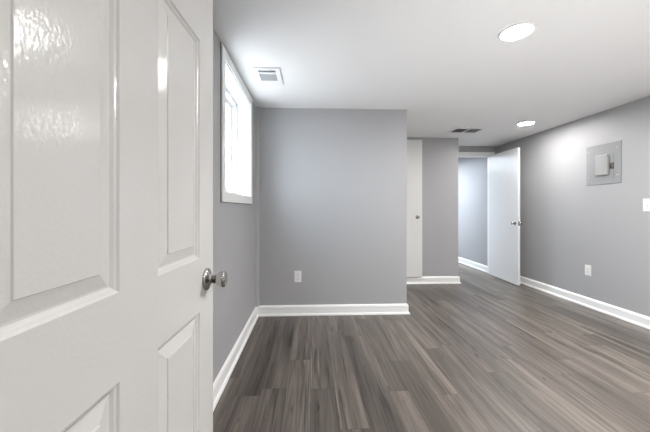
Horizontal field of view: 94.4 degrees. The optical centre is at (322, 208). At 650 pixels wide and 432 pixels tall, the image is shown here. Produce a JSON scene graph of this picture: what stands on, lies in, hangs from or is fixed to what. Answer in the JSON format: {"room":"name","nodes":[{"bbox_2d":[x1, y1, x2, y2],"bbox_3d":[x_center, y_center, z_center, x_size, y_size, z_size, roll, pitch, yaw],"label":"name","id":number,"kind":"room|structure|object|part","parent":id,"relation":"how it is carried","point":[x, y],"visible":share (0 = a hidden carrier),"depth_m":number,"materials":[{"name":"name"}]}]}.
{"room":"finished basement","nodes":[
{"label":"finished basement","id":0,"kind":"room"},
{"bbox_2d":[213,28,255,382],"bbox_3d":[-0.788,0.035,1.652,0.300,2.198,3.268,0,0,-2],"label":"wall","id":1,"kind":"structure","parent":0,"point":[234,225],"depth_m":2.12,"materials":[{"name":"grey paint"}]},
{"bbox_2d":[220,42,251,203],"bbox_3d":[-0.763,-0.546,2.405,0.213,1.018,0.998,0,0,-2],"label":"window","id":2,"kind":"structure","parent":1,"relation":"in","point":[234,95],"depth_m":2.76,"materials":[{"name":"white glass"}]},
{"bbox_3d":[-0.848,-0.546,2.587,0.028,0.806,0.415,0,0,-2],"label":"sash","id":3,"kind":"part","parent":2,"relation":"part of","materials":[{"name":"white plastic"}]},
{"bbox_3d":[-0.822,-0.546,2.403,0.075,0.866,0.846,0,0,-2],"label":"frame","id":4,"kind":"part","parent":2,"relation":"part of","materials":[{"name":"white plastic"}]},
{"bbox_2d":[213,307,258,411],"bbox_3d":[-0.623,1.081,1.664,0.030,0.107,3.038,0,0,-2],"label":"baseboard","id":5,"kind":"structure","parent":1,"relation":"attached to","point":[222,378],"depth_m":2.13,"materials":[{"name":"white paint"}]},
{"bbox_2d":[260,108,406,304],"bbox_3d":[0.075,0.035,3.845,1.609,2.198,1.262,0,0,-2],"label":"wall","id":6,"kind":"structure","parent":0,"point":[333,182],"depth_m":3.21,"materials":[{"name":"grey paint"}]},
{"bbox_2d":[256,106,259,306],"bbox_3d":[-0.683,-0.018,3.164,0.036,2.093,0.036,0,0,-2],"label":"trim","id":7,"kind":"structure","parent":6,"relation":"attached to","point":[257,108],"depth_m":3.15,"materials":[{"name":"grey paint"}]},
{"bbox_2d":[294,271,300,281],"bbox_3d":[-0.263,0.724,3.195,0.075,0.120,0.009,0,0,-2],"label":"wall outlet","id":8,"kind":"object","parent":6,"relation":"attached to","point":[297,274],"visible":1,"depth_m":3.19,"materials":[{"name":"white plastic"}]},
{"bbox_2d":[257,276,460,316],"bbox_3d":[0.680,1.081,4.142,2.842,0.107,1.864,0,0,-2],"label":"baseboard","id":9,"kind":"structure","parent":6,"relation":"attached to","point":[333,309],"depth_m":3.21,"materials":[{"name":"white paint"}]},
{"bbox_2d":[213,262,649,431],"bbox_3d":[1.184,1.174,3.203,4.371,0.080,9.920,0,0,-2],"label":"floor","id":10,"kind":"structure","parent":0,"point":[485,352],"depth_m":2.10,"materials":[{"name":"grey plastic"}]},
{"bbox_2d":[213,0,649,157],"bbox_3d":[1.184,-1.114,3.203,4.371,0.100,9.920,0,0,-2],"label":"ceiling","id":11,"kind":"structure","parent":0,"point":[445,63],"depth_m":2.11,"materials":[{"name":"white paint"}]},
{"bbox_2d":[253,67,282,84],"bbox_3d":[-0.432,-1.059,2.424,0.200,0.009,0.310,0,0,-2],"label":"ceiling vent","id":12,"kind":"object","parent":11,"relation":"in","point":[265,75],"visible":1,"depth_m":2.40,"materials":[{"name":"white metal"}]},
{"bbox_2d":[447,127,486,132],"bbox_3d":[1.950,-1.059,4.085,0.410,0.009,0.290,0,0,-2],"label":"ceiling vent","id":13,"kind":"object","parent":11,"relation":"in","point":[457,129],"visible":1,"depth_m":4.05,"materials":[{"name":"white metal"}]},
{"bbox_2d":[498,21,536,41],"bbox_3d":[1.168,-1.059,1.813,0.200,0.010,0.200,0,0,-2],"label":"recessed light","id":14,"kind":"object","parent":11,"relation":"in","point":[519,30],"visible":1,"depth_m":1.80,"materials":[{"name":"white plastic"}]},
{"bbox_2d":[501,25,532,39],"bbox_3d":[1.168,-1.060,1.813,0.166,0.005,0.166,0,0,31],"label":"diffuser","id":15,"kind":"object","parent":14,"relation":"attached to","point":[512,32],"depth_m":1.81,"materials":[{"name":"white plastic"}]},
{"bbox_2d":[516,121,534,125],"bbox_3d":[2.541,-1.059,3.765,0.200,0.010,0.200,0,0,-2],"label":"recessed light","id":16,"kind":"object","parent":11,"relation":"in","point":[525,123],"visible":1,"depth_m":3.76,"materials":[{"name":"white plastic"}]},
{"bbox_2d":[518,122,533,124],"bbox_3d":[2.541,-1.060,3.765,0.166,0.005,0.166,0,0,-36],"label":"diffuser","id":17,"kind":"object","parent":16,"relation":"attached to","point":[521,123],"depth_m":3.76,"materials":[{"name":"white plastic"}]},
{"bbox_2d":[407,138,457,275],"bbox_3d":[1.384,0.035,4.873,1.313,2.198,0.682,0,0,-2],"label":"wall","id":18,"kind":"structure","parent":0,"point":[439,155],"depth_m":4.55,"materials":[{"name":"grey paint"}]},
{"bbox_2d":[407,140,421,276],"bbox_3d":[1.187,0.002,4.477,0.597,2.049,0.094,0,0,-2],"label":"door","id":19,"kind":"structure","parent":18,"relation":"in","point":[414,147],"depth_m":4.49,"materials":[{"name":"white paint"}]},
{"bbox_2d":[458,152,494,272],"bbox_3d":[2.486,0.086,5.199,0.912,2.096,0.124,0,0,-2],"label":"door frame","id":20,"kind":"structure","parent":18,"relation":"attached to","point":[460,154],"depth_m":5.25,"materials":[{"name":"white paint"}]},
{"bbox_2d":[458,157,486,265],"bbox_3d":[2.924,0.035,6.705,0.110,2.198,2.848,0,0,-2],"label":"wall","id":21,"kind":"structure","parent":0,"point":[472,172],"depth_m":5.84,"materials":[{"name":"grey paint"}]},
{"bbox_2d":[458,257,486,271],"bbox_3d":[2.854,1.081,6.702,0.030,0.107,2.848,0,0,-2],"label":"baseboard","id":22,"kind":"structure","parent":21,"relation":"attached to","point":[478,266],"depth_m":5.78,"materials":[{"name":"white paint"}]},
{"bbox_2d":[458,146,496,153],"bbox_3d":[2.507,0.035,5.207,0.959,2.198,0.110,0,0,-2],"label":"wall","id":23,"kind":"structure","parent":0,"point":[460,148],"depth_m":5.16,"materials":[{"name":"grey paint"}]},
{"bbox_2d":[497,96,649,316],"bbox_3d":[3.146,0.035,2.736,0.110,2.198,5.102,0,0,-2],"label":"wall","id":24,"kind":"structure","parent":0,"point":[568,225],"depth_m":3.48,"materials":[{"name":"grey paint"}]},
{"bbox_2d":[489,147,521,284],"bbox_3d":[2.858,0.118,4.769,0.146,2.012,0.770,0,0,0],"label":"door","id":25,"kind":"structure","parent":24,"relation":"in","point":[504,167],"depth_m":4.68,"materials":[{"name":"white paint"}]},
{"bbox_2d":[520,276,649,329],"bbox_3d":[3.076,1.081,2.738,0.030,0.107,4.872,0,0,-2],"label":"baseboard","id":26,"kind":"structure","parent":24,"relation":"attached to","point":[641,320],"depth_m":3.40,"materials":[{"name":"white paint"}]},
{"bbox_2d":[585,265,590,275],"bbox_3d":[3.056,0.714,3.469,0.009,0.120,0.075,0,0,-2],"label":"wall outlet","id":27,"kind":"object","parent":24,"relation":"attached to","point":[587,267],"visible":1,"depth_m":3.46,"materials":[{"name":"white plastic"}]},
{"bbox_2d":[586,140,621,185],"bbox_3d":[3.055,-0.483,3.291,0.024,0.440,0.392,0,0,-2],"label":"electrical panel","id":28,"kind":"object","parent":24,"relation":"attached to","point":[603,161],"visible":1,"depth_m":3.26,"materials":[{"name":"grey metal"}]},
{"bbox_3d":[3.053,-0.471,3.292,0.019,0.220,0.138,0,0,-2],"label":"raised door","id":29,"kind":"part","parent":28,"relation":"part of","materials":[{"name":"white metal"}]},
{"bbox_2d":[643,198,649,211],"bbox_3d":[3.076,-0.031,2.858,0.018,0.124,0.075,0,0,-2],"label":"light switch","id":30,"kind":"object","parent":24,"relation":"attached to","point":[646,202],"visible":1,"depth_m":2.86,"materials":[{"name":"white plastic"}]},
{"bbox_3d":[1.312,0.035,0.165,3.771,2.198,0.120,0,0,-2],"label":"wall","id":31,"kind":"structure","parent":0,"visible":0},
{"bbox_2d":[0,0,227,431],"bbox_3d":[-0.358,0.109,0.559,0.152,2.030,0.773,0,0,-1],"label":"door","id":32,"kind":"structure","parent":31,"relation":"in","point":[107,278],"depth_m":0.48,"materials":[{"name":"white paint"}]},
{"bbox_3d":[-0.357,-0.165,0.396,0.035,0.609,0.217,0,0,-1],"label":"raised panel","id":33,"kind":"part","parent":32,"relation":"part of","materials":[{"name":"white paint"}]},
{"bbox_3d":[-0.357,0.590,0.396,0.035,0.599,0.217,0,0,-1],"label":"raised panel","id":34,"kind":"part","parent":32,"relation":"part of","materials":[{"name":"white paint"}]},
{"bbox_3d":[-0.360,-0.165,0.732,0.035,0.609,0.217,0,0,-1],"label":"raised panel","id":35,"kind":"part","parent":32,"relation":"part of","materials":[{"name":"white paint"}]},
{"bbox_3d":[-0.360,0.590,0.732,0.035,0.599,0.217,0,0,-1],"label":"raised panel","id":36,"kind":"part","parent":32,"relation":"part of","materials":[{"name":"white paint"}]},
{"bbox_3d":[-0.308,0.209,0.888,0.047,0.048,0.048,0,0,-1],"label":"knob","id":37,"kind":"part","parent":32,"relation":"part of","materials":[{"name":"silver metal"}]}
]}

